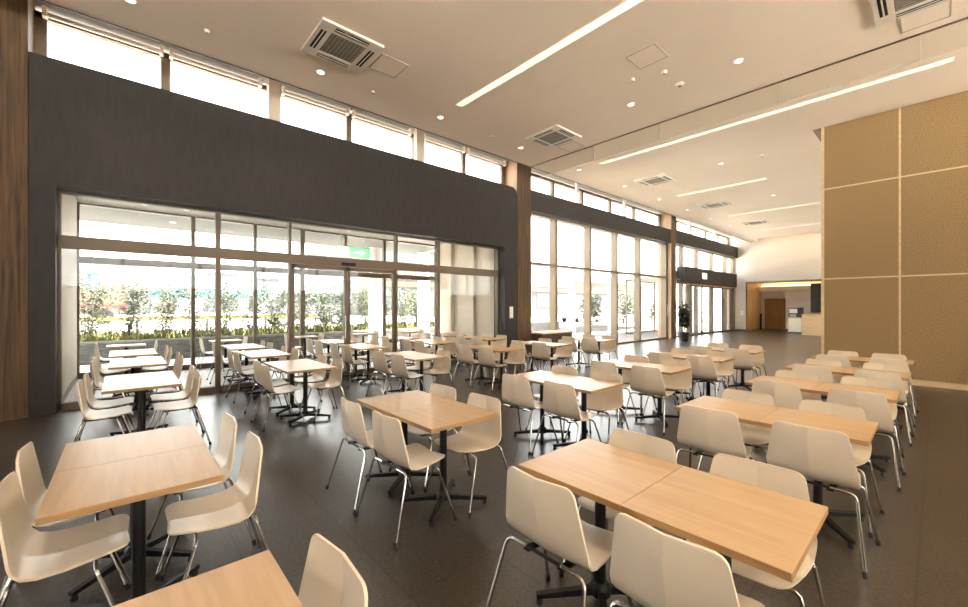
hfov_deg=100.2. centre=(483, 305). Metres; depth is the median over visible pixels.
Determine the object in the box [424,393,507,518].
dining chair
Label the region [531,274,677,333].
entrance canopy
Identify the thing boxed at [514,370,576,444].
dining table
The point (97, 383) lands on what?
dining chair
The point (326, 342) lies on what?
dining table
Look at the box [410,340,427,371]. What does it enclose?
dining chair
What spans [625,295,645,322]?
shrub
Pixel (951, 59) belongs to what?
recessed light
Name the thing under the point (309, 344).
dining chair
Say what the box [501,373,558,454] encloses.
dining chair
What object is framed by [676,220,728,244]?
window
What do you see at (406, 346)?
dining chair
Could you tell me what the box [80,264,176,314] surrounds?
arched hall
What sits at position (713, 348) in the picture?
dining table
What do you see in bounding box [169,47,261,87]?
roller blind
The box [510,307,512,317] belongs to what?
wall switch
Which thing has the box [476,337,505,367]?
dining table
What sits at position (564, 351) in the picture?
dining chair
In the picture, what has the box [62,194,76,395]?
wall
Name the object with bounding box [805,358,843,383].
dining chair
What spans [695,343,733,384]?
dining chair
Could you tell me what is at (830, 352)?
dining chair
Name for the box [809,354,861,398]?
dining table
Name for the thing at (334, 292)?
car
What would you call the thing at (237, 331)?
ground cover
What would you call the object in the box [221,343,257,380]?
dining table
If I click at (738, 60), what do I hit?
recessed light
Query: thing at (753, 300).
wall
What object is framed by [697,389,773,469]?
dining chair
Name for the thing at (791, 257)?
wall
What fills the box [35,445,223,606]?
dining table
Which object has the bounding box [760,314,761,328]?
trash bin
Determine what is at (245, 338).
dining chair
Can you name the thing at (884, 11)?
air conditioner
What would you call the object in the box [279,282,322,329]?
shrub
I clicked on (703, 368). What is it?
dining chair
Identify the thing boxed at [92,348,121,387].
dining chair
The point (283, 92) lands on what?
roller blind
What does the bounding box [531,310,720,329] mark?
forecourt
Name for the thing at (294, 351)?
dining chair
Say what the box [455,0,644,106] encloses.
recessed light
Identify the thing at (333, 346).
dining chair
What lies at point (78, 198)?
ceiling
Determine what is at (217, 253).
window
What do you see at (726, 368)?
dining chair
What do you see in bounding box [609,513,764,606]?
dining chair
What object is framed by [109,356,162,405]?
dining table
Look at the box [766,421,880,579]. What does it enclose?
dining chair
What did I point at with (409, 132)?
roller blind
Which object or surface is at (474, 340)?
dining chair
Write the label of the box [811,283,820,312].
glass panel
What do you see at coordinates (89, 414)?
dining chair
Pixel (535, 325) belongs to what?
street
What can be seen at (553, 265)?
window
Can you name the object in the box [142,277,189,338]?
shrub
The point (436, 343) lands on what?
dining table
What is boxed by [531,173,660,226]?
window
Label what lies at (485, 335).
dining chair
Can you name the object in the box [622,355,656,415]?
dining chair
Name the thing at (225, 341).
dining table
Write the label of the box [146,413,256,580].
dining chair
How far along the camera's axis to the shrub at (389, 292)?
17.75 m
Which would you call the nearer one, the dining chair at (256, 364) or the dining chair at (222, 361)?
the dining chair at (256, 364)
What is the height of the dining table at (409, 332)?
0.720 m
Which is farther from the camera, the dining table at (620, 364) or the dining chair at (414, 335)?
the dining chair at (414, 335)
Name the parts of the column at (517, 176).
panel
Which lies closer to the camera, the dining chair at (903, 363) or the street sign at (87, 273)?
the dining chair at (903, 363)
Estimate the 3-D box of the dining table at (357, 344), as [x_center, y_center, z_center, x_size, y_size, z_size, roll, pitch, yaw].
[-2.769,1.200,8.752,0.635,0.720,0.588,0,0,-42]
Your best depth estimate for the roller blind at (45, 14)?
6.44 m
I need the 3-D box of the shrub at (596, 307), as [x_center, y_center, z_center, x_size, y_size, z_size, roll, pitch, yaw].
[9.170,0.200,33.574,2.154,2.836,1.775,0,0,-42]
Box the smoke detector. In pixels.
[675,82,683,87]
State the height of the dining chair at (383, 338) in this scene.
0.794 m
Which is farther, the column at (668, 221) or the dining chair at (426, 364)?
the column at (668, 221)
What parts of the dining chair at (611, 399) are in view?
leg, leg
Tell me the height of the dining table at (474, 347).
0.720 m
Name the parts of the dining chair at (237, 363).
leg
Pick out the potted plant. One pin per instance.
(684, 316)
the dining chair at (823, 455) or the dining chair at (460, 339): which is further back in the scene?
the dining chair at (460, 339)
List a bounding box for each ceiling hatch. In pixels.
[369,53,408,77]
[558,141,584,151]
[625,43,668,68]
[899,0,951,33]
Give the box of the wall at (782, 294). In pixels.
[761,282,820,328]
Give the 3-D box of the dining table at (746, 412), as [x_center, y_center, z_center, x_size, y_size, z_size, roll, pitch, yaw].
[2.028,1.200,3.375,0.635,0.720,0.588,0,0,-42]
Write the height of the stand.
0.849 m
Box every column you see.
[0,0,34,420]
[267,78,280,121]
[369,247,381,345]
[414,128,423,161]
[417,252,428,331]
[505,160,530,354]
[575,183,578,202]
[623,199,625,216]
[658,213,675,338]
[688,221,690,233]
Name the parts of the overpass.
post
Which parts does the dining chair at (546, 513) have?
leg, leg, seat frame, leg, leg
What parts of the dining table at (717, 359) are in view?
post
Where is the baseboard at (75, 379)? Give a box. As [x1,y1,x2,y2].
[62,374,77,401]
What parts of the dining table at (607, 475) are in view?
arm, post, arm, arm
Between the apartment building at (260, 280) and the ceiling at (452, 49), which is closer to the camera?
the ceiling at (452, 49)
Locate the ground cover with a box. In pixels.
[80,321,433,341]
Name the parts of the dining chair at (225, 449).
leg, leg, leg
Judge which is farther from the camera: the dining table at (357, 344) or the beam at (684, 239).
the beam at (684, 239)
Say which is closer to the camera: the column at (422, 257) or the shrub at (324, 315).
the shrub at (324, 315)
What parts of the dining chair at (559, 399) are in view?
leg, leg, seat frame, leg, leg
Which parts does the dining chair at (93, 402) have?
leg, seat frame, leg, leg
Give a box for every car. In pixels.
[258,291,342,325]
[560,303,591,321]
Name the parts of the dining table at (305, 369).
arm, arm, post, arm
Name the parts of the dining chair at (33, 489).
leg, leg, leg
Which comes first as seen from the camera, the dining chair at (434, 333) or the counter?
the dining chair at (434, 333)
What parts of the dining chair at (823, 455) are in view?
seat frame, leg, leg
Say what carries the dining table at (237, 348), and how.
on the floor
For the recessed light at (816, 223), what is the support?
in the ceiling at (452, 49)
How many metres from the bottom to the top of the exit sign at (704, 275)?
0.340 m
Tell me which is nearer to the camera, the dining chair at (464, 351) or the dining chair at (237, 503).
the dining chair at (237, 503)
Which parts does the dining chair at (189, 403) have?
leg, leg, seat frame, leg, leg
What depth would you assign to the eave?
11.71 m
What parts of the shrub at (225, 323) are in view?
stem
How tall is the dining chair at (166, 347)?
0.794 m
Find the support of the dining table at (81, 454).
on the floor
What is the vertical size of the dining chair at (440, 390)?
0.794 m
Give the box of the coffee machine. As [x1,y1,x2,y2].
[788,308,803,318]
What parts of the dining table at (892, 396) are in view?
arm, arm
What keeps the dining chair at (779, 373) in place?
on the floor
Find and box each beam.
[33,0,730,236]
[531,190,670,243]
[676,230,737,257]
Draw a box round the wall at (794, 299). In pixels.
[786,291,820,329]
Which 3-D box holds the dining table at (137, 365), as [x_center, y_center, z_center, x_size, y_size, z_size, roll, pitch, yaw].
[-5.068,1.200,5.937,0.635,0.720,0.588,0,0,-42]
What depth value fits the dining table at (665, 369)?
5.49 m
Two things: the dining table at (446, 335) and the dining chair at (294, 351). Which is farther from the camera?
the dining table at (446, 335)
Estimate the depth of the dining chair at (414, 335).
10.94 m
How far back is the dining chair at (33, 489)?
2.21 m
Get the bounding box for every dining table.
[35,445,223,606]
[54,424,205,601]
[101,377,181,431]
[104,371,175,435]
[106,343,145,374]
[108,351,157,396]
[108,359,166,418]
[109,348,154,353]
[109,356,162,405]
[112,550,302,606]
[208,339,242,369]
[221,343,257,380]
[226,345,266,382]
[236,349,281,393]
[243,352,291,399]
[263,359,319,416]
[274,362,335,425]
[295,335,320,360]
[312,339,342,362]
[321,340,355,370]
[337,343,372,380]
[350,345,388,384]
[352,333,376,356]
[357,390,450,497]
[384,351,425,393]
[388,337,417,365]
[389,400,497,526]
[401,331,422,350]
[404,353,446,392]
[410,339,439,367]
[424,340,454,374]
[442,334,465,358]
[465,336,484,363]
[465,345,500,384]
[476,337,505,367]
[484,347,523,388]
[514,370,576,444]
[517,341,548,373]
[519,438,681,606]
[531,330,573,354]
[546,342,571,368]
[552,376,623,449]
[566,337,587,367]
[581,338,615,368]
[602,359,647,416]
[620,466,827,582]
[628,363,691,427]
[647,352,695,399]
[675,395,779,471]
[682,355,734,400]
[687,346,725,386]
[719,348,765,391]
[745,375,823,447]
[758,407,878,548]
[785,363,848,374]
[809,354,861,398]
[813,382,900,476]
[841,367,910,435]
[858,357,914,412]
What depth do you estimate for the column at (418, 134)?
10.21 m
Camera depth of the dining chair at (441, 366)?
6.97 m
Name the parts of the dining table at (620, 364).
arm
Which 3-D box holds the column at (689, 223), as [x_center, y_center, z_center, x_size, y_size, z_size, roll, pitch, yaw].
[10.891,-4.060,21.441,0.140,0.840,0.140,0,0,-42]
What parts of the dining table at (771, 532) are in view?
post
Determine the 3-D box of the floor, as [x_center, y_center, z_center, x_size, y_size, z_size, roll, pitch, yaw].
[7.490,1.635,9.630,42.000,0.150,20.400,0,0,-42]
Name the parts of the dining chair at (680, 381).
leg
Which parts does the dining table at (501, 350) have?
post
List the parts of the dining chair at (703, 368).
leg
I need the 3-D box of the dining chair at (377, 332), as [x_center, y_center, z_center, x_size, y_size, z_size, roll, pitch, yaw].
[-3.473,1.163,12.479,0.525,0.794,0.581,0,0,-42]
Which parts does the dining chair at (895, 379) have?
leg, leg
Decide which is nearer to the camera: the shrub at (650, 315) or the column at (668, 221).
the column at (668, 221)
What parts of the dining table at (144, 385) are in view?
post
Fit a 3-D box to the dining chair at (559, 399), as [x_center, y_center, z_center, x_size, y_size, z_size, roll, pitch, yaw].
[0.873,1.163,4.173,0.525,0.794,0.581,0,0,-40]
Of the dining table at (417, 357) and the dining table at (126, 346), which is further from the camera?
the dining table at (126, 346)
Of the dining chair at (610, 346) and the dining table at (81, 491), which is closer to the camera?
the dining table at (81, 491)
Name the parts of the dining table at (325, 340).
post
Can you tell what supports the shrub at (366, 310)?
in the planter
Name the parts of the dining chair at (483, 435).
leg, leg, leg, leg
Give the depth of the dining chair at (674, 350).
7.30 m
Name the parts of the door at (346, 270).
frame, frame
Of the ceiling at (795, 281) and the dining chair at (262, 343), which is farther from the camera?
the ceiling at (795, 281)
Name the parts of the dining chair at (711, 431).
leg, leg, seat frame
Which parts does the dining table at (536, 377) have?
arm, arm, post, arm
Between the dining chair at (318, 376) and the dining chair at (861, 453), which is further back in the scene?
the dining chair at (318, 376)
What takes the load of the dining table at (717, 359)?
on the floor
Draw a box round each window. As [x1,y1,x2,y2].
[34,10,504,184]
[58,190,497,410]
[77,202,434,378]
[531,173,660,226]
[531,212,666,347]
[626,280,685,333]
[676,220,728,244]
[676,245,733,336]
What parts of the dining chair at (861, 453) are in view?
leg, leg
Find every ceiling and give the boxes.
[45,0,967,241]
[75,196,443,244]
[749,280,820,283]
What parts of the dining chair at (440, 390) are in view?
leg, leg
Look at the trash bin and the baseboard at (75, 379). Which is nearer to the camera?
the baseboard at (75, 379)
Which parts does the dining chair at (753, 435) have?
leg, leg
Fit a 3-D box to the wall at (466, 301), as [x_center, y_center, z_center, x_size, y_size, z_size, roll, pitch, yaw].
[-0.601,-0.340,13.682,0.420,3.800,3.380,0,0,-42]
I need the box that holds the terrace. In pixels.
[80,343,428,372]
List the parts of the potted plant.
pot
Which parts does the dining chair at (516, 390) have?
leg, seat frame, leg, leg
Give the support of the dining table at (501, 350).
on the floor
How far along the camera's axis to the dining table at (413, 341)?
9.86 m
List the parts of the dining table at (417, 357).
post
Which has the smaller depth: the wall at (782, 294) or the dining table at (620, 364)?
the dining table at (620, 364)
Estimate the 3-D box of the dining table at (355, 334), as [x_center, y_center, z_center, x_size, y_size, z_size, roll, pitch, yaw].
[-3.677,1.200,12.324,0.635,0.720,0.588,0,0,-42]
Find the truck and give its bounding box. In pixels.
[80,282,126,324]
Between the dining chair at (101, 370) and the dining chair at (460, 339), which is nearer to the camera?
the dining chair at (101, 370)
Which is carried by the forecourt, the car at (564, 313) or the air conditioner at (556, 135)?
the car at (564, 313)
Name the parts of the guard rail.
rail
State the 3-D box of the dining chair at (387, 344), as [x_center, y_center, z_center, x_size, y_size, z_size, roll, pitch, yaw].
[-2.159,1.163,8.465,0.525,0.794,0.581,0,0,-40]
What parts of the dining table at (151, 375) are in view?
arm, post, arm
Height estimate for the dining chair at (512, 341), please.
0.794 m
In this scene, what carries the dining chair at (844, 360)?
on the floor
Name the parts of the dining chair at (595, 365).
leg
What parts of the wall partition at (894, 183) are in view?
felt panel, felt panel, felt panel, felt panel, felt panel, felt panel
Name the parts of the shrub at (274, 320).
stem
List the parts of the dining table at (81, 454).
arm, arm, post, arm, arm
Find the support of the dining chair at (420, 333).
on the floor
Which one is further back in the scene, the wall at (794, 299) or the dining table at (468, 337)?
the wall at (794, 299)
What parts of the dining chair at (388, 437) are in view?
leg, seat frame, leg, leg, leg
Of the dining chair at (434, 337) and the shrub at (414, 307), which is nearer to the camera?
the dining chair at (434, 337)
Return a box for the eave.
[80,205,433,253]
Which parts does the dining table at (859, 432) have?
post, arm, arm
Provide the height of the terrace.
0.220 m
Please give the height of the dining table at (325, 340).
0.720 m
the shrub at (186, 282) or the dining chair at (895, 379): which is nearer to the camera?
the dining chair at (895, 379)
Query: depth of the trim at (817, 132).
9.51 m
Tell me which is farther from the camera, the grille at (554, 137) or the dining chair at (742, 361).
the grille at (554, 137)
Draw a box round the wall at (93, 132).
[29,52,516,417]
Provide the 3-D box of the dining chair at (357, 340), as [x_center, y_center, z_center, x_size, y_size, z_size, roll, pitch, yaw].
[-3.200,1.163,9.652,0.525,0.794,0.581,0,0,-44]
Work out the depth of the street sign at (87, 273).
16.87 m
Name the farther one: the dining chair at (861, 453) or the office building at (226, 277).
the office building at (226, 277)
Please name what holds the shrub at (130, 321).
in the planter
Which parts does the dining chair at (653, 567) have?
leg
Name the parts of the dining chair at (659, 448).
leg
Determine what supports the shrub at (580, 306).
on the forecourt
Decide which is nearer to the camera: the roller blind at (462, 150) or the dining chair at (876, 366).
the dining chair at (876, 366)
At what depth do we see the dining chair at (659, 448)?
2.38 m
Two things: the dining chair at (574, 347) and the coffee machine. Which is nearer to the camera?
the dining chair at (574, 347)
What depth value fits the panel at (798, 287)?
26.16 m
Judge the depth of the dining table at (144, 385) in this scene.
4.38 m
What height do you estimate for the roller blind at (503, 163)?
0.160 m
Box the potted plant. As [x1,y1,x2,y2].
[677,302,691,341]
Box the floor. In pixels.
[0,329,967,606]
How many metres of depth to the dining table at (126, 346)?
8.61 m
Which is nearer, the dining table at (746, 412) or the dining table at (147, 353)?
the dining table at (746, 412)
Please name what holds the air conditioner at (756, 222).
attached to the ceiling at (452, 49)
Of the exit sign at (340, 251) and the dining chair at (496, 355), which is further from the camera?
the exit sign at (340, 251)
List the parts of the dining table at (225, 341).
post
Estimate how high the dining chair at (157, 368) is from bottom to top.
0.794 m
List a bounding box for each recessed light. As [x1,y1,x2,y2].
[125,0,136,3]
[316,69,324,74]
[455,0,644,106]
[598,56,954,164]
[677,178,765,195]
[728,202,820,216]
[733,58,742,63]
[762,223,820,230]
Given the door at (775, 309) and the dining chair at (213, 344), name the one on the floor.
the dining chair at (213, 344)
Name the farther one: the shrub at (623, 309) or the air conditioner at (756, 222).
the shrub at (623, 309)
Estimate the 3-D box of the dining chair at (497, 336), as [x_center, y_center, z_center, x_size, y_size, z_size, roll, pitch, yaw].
[0.342,1.163,10.666,0.525,0.794,0.581,0,0,-42]
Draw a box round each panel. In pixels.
[759,285,810,291]
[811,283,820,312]
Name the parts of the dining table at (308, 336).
post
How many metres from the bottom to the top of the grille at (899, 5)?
0.025 m
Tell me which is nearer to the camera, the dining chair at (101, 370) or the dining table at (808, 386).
the dining table at (808, 386)
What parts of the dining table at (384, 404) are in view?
arm, arm, post, arm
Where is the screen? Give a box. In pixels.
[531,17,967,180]
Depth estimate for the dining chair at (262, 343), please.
9.00 m
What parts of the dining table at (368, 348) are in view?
post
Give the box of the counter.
[801,314,820,335]
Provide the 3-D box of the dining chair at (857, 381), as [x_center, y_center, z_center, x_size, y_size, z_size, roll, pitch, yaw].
[3.944,1.163,4.201,0.525,0.794,0.581,0,0,-43]
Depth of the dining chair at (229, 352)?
7.14 m
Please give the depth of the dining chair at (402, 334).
11.38 m
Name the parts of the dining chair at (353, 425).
leg, seat frame, leg, leg, leg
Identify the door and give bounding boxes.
[292,262,394,377]
[676,266,736,335]
[765,299,785,329]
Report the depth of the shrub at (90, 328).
11.40 m
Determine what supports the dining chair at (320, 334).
on the floor
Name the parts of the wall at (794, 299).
door panel, door panel, door panel, door panel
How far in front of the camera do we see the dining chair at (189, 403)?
4.61 m
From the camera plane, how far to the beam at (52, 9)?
8.08 m
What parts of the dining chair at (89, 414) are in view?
leg, seat frame, leg, leg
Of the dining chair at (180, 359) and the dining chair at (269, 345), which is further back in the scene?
the dining chair at (269, 345)
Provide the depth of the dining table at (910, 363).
6.18 m
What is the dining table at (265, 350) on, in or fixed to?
on the floor
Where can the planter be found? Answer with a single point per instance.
(182, 345)
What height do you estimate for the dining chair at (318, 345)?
0.794 m
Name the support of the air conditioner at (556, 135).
attached to the ceiling at (452, 49)
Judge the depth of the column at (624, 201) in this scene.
16.91 m
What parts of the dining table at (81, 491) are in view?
arm, post, arm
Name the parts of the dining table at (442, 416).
arm, arm, post, arm, arm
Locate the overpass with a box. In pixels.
[149,286,351,322]
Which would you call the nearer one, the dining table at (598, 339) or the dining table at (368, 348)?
the dining table at (368, 348)
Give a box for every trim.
[39,0,751,242]
[813,128,820,141]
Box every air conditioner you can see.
[301,17,383,72]
[526,125,581,148]
[634,173,675,186]
[697,200,731,208]
[742,220,768,225]
[870,0,946,26]
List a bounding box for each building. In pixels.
[202,271,238,311]
[248,277,280,311]
[306,244,543,290]
[342,277,645,316]
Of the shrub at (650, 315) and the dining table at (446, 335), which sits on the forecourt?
the shrub at (650, 315)
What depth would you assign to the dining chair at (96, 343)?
8.55 m
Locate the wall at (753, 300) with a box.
[746,282,760,330]
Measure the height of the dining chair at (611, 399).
0.794 m
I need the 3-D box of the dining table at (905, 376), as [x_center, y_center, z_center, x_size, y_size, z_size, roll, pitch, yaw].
[4.953,1.200,5.114,0.635,0.720,0.588,0,0,-42]
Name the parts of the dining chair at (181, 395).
leg, seat frame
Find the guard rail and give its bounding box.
[80,314,316,331]
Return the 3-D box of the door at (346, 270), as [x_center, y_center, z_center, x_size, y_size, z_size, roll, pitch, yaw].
[-3.035,0.290,9.021,2.340,2.500,0.125,0,0,-42]
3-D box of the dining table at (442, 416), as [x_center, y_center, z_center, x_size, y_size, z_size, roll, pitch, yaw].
[-0.320,1.200,3.191,0.635,0.720,0.588,0,0,-42]
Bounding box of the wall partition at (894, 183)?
[821,91,967,390]
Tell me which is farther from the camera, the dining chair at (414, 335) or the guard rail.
the guard rail
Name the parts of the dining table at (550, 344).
post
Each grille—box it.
[319,33,365,62]
[538,131,568,143]
[644,177,666,183]
[705,203,722,207]
[894,0,925,11]
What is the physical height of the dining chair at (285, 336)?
0.794 m
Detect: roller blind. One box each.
[42,4,163,56]
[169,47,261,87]
[281,85,349,115]
[352,109,411,135]
[424,133,464,152]
[466,148,505,165]
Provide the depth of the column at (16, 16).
5.56 m
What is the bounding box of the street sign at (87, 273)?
[86,251,97,312]
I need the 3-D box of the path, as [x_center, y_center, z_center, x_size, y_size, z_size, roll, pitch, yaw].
[2.566,1.700,19.657,90.000,0.220,8.080,0,0,-42]
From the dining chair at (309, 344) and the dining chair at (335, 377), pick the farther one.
the dining chair at (309, 344)
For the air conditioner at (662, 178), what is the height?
0.041 m
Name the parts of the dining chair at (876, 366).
leg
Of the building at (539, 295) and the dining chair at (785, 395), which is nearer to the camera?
the dining chair at (785, 395)
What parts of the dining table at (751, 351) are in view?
arm, post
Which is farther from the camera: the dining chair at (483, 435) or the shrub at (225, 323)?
the shrub at (225, 323)
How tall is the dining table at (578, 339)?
0.720 m
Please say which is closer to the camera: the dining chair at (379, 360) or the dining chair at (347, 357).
the dining chair at (379, 360)
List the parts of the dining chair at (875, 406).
leg, leg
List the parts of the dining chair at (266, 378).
leg, leg, seat frame, leg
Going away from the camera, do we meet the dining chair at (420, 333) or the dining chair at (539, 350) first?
the dining chair at (539, 350)
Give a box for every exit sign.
[335,233,369,258]
[702,273,706,279]
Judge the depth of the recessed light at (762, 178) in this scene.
13.42 m
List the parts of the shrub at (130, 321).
stem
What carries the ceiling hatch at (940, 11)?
attached to the ceiling at (452, 49)
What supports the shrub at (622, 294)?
on the forecourt
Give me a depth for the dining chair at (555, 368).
5.08 m
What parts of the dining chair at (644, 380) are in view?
leg, seat frame, leg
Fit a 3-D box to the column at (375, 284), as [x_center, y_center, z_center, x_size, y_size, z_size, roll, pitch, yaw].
[-4.205,-0.325,15.680,0.500,3.830,0.500,0,0,-42]
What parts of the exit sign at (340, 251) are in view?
sign panel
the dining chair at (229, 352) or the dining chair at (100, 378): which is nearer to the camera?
the dining chair at (100, 378)
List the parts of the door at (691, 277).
frame, frame, frame, frame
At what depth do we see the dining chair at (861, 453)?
3.07 m
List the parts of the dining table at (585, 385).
arm, post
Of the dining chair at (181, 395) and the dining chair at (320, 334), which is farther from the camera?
the dining chair at (320, 334)
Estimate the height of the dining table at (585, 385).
0.720 m
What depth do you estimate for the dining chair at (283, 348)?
7.80 m
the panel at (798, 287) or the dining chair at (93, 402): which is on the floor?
the dining chair at (93, 402)
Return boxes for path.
[531,320,720,345]
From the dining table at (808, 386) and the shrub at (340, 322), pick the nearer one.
the dining table at (808, 386)
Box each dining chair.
[0,442,129,597]
[0,471,131,606]
[74,380,132,441]
[76,373,134,441]
[88,356,129,403]
[88,360,133,416]
[91,342,122,380]
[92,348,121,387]
[92,351,127,389]
[137,340,159,371]
[142,347,176,389]
[143,345,173,387]
[146,352,181,403]
[146,355,186,414]
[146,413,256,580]
[149,365,200,429]
[153,370,211,444]
[159,431,269,581]
[195,338,223,370]
[206,343,238,381]
[209,351,244,383]
[220,349,254,391]
[225,351,268,403]
[229,336,250,370]
[242,340,264,365]
[244,359,293,421]
[248,342,277,380]
[250,364,305,431]
[262,345,289,384]
[270,348,302,397]
[284,334,303,358]
[294,354,334,412]
[298,533,367,606]
[305,338,328,373]
[306,333,325,358]
[308,358,345,422]
[309,340,330,373]
[324,342,357,379]
[326,397,411,514]
[339,337,363,368]
[341,345,372,387]
[351,340,384,376]
[355,410,457,548]
[360,330,378,354]
[364,342,397,383]
[366,351,406,395]
[371,335,381,351]
[381,336,401,365]
[385,354,425,394]
[389,383,468,490]
[398,333,412,361]
[398,347,434,389]
[401,338,413,371]
[408,334,419,363]
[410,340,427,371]
[416,349,457,397]
[417,329,426,347]
[423,332,430,348]
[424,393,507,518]
[430,336,441,368]
[430,338,461,374]
[432,333,455,358]
[445,331,457,352]
[451,335,477,364]
[451,344,488,387]
[459,332,467,343]
[466,336,483,366]
[471,346,506,391]
[472,333,495,362]
[475,341,508,381]
[486,466,633,606]
[494,343,530,384]
[495,335,507,362]
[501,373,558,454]
[506,340,537,372]
[525,338,554,370]
[525,365,587,441]
[528,342,557,371]
[531,380,601,455]
[544,339,574,370]
[558,336,586,367]
[559,428,685,575]
[564,370,629,443]
[571,334,597,364]
[577,337,605,369]
[590,336,617,364]
[590,360,637,423]
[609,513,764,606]
[621,365,679,435]
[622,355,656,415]
[642,359,694,415]
[648,352,687,400]
[671,348,701,397]
[676,404,753,467]
[678,355,724,404]
[686,454,825,606]
[690,345,724,386]
[691,350,736,397]
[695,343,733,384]
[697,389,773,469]
[717,348,757,390]
[729,345,766,381]
[751,379,802,409]
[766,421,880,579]
[775,370,820,400]
[792,364,833,396]
[799,400,883,538]
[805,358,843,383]
[816,354,852,376]
[826,388,905,491]
[827,350,860,376]
[840,376,904,470]
[854,370,914,446]
[862,362,915,434]
[869,358,918,418]
[871,353,915,410]
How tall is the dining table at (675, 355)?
0.720 m
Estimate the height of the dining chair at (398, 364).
0.794 m
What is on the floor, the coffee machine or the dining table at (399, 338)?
the dining table at (399, 338)
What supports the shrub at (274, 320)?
in the planter
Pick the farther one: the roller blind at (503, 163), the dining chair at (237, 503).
the roller blind at (503, 163)
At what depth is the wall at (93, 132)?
6.98 m
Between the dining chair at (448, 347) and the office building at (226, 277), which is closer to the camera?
the dining chair at (448, 347)
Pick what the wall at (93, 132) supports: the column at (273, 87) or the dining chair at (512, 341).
the column at (273, 87)
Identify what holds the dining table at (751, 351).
on the floor
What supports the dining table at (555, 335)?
on the floor
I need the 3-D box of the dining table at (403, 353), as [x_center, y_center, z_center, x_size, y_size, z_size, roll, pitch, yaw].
[-1.434,1.200,7.196,0.635,0.720,0.588,0,0,-42]
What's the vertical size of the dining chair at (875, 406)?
0.794 m
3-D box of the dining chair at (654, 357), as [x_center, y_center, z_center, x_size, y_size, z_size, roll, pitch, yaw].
[3.024,1.163,6.798,0.525,0.794,0.581,0,0,-44]
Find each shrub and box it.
[80,268,125,339]
[105,271,156,335]
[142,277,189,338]
[174,271,210,335]
[203,279,246,335]
[228,285,270,334]
[257,278,298,332]
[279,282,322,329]
[308,288,341,329]
[327,281,358,326]
[351,285,368,328]
[386,284,390,325]
[387,287,416,327]
[404,289,430,325]
[576,296,597,324]
[583,292,607,324]
[606,294,622,324]
[619,294,633,323]
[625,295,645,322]
[645,296,657,321]
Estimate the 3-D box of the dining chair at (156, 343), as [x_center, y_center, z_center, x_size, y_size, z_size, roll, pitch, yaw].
[-7.443,1.163,8.926,0.525,0.794,0.581,0,0,-41]
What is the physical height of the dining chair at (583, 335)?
0.794 m
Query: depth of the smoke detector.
7.18 m
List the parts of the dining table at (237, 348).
post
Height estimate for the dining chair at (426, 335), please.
0.794 m
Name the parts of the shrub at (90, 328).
stem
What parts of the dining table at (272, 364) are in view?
arm, arm, post, arm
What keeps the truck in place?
on the street
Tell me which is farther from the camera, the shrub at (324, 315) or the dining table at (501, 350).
the shrub at (324, 315)
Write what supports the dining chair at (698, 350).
on the floor
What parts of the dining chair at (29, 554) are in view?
leg, leg, leg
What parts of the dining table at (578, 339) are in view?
post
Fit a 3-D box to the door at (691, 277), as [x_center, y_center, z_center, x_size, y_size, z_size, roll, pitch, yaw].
[12.833,-0.215,23.019,7.700,3.550,0.470,0,0,-42]
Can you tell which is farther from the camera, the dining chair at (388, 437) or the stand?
the stand
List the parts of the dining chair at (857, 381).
leg, leg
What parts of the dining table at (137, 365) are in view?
post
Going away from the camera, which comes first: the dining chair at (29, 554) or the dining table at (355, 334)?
the dining chair at (29, 554)
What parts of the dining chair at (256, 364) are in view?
leg, leg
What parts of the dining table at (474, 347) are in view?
post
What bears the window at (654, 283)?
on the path
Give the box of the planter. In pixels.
[80,327,433,364]
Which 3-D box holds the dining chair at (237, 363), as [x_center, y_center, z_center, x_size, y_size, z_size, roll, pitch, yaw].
[-4.011,1.163,6.855,0.525,0.794,0.581,0,0,-43]
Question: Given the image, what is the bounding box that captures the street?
[80,310,559,336]
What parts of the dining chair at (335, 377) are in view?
leg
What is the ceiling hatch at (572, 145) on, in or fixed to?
attached to the ceiling at (452, 49)
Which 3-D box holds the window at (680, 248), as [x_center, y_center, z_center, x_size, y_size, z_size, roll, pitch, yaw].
[12.494,-0.755,22.911,9.150,4.630,0.224,0,0,-42]
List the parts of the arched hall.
door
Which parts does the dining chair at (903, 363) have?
leg, leg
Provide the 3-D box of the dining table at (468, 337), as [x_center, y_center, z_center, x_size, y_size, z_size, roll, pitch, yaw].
[-0.256,1.200,10.953,0.635,0.720,0.588,0,0,-42]
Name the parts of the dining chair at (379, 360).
leg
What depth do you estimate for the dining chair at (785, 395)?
4.08 m
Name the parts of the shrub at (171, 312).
stem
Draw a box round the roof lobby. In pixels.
[618,271,683,284]
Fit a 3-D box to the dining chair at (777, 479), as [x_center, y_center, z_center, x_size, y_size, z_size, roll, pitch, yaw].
[1.218,1.163,1.878,0.525,0.794,0.581,0,0,-43]
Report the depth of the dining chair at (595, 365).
5.59 m
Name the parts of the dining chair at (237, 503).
leg, leg, leg, leg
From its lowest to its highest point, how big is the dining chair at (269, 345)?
0.794 m
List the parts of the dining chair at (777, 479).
leg, leg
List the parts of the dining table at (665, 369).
arm, post, arm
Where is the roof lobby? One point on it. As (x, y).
(620, 276)
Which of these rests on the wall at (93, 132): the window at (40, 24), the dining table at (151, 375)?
the window at (40, 24)
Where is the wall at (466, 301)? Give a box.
[440,243,493,353]
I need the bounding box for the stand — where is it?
[788,318,801,332]
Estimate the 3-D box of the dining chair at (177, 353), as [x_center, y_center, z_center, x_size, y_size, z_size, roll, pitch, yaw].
[-5.185,1.163,6.586,0.525,0.794,0.581,0,0,-41]
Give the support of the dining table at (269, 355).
on the floor
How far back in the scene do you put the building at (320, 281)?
60.05 m
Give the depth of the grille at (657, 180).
12.65 m
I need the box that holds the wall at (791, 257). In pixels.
[722,232,820,330]

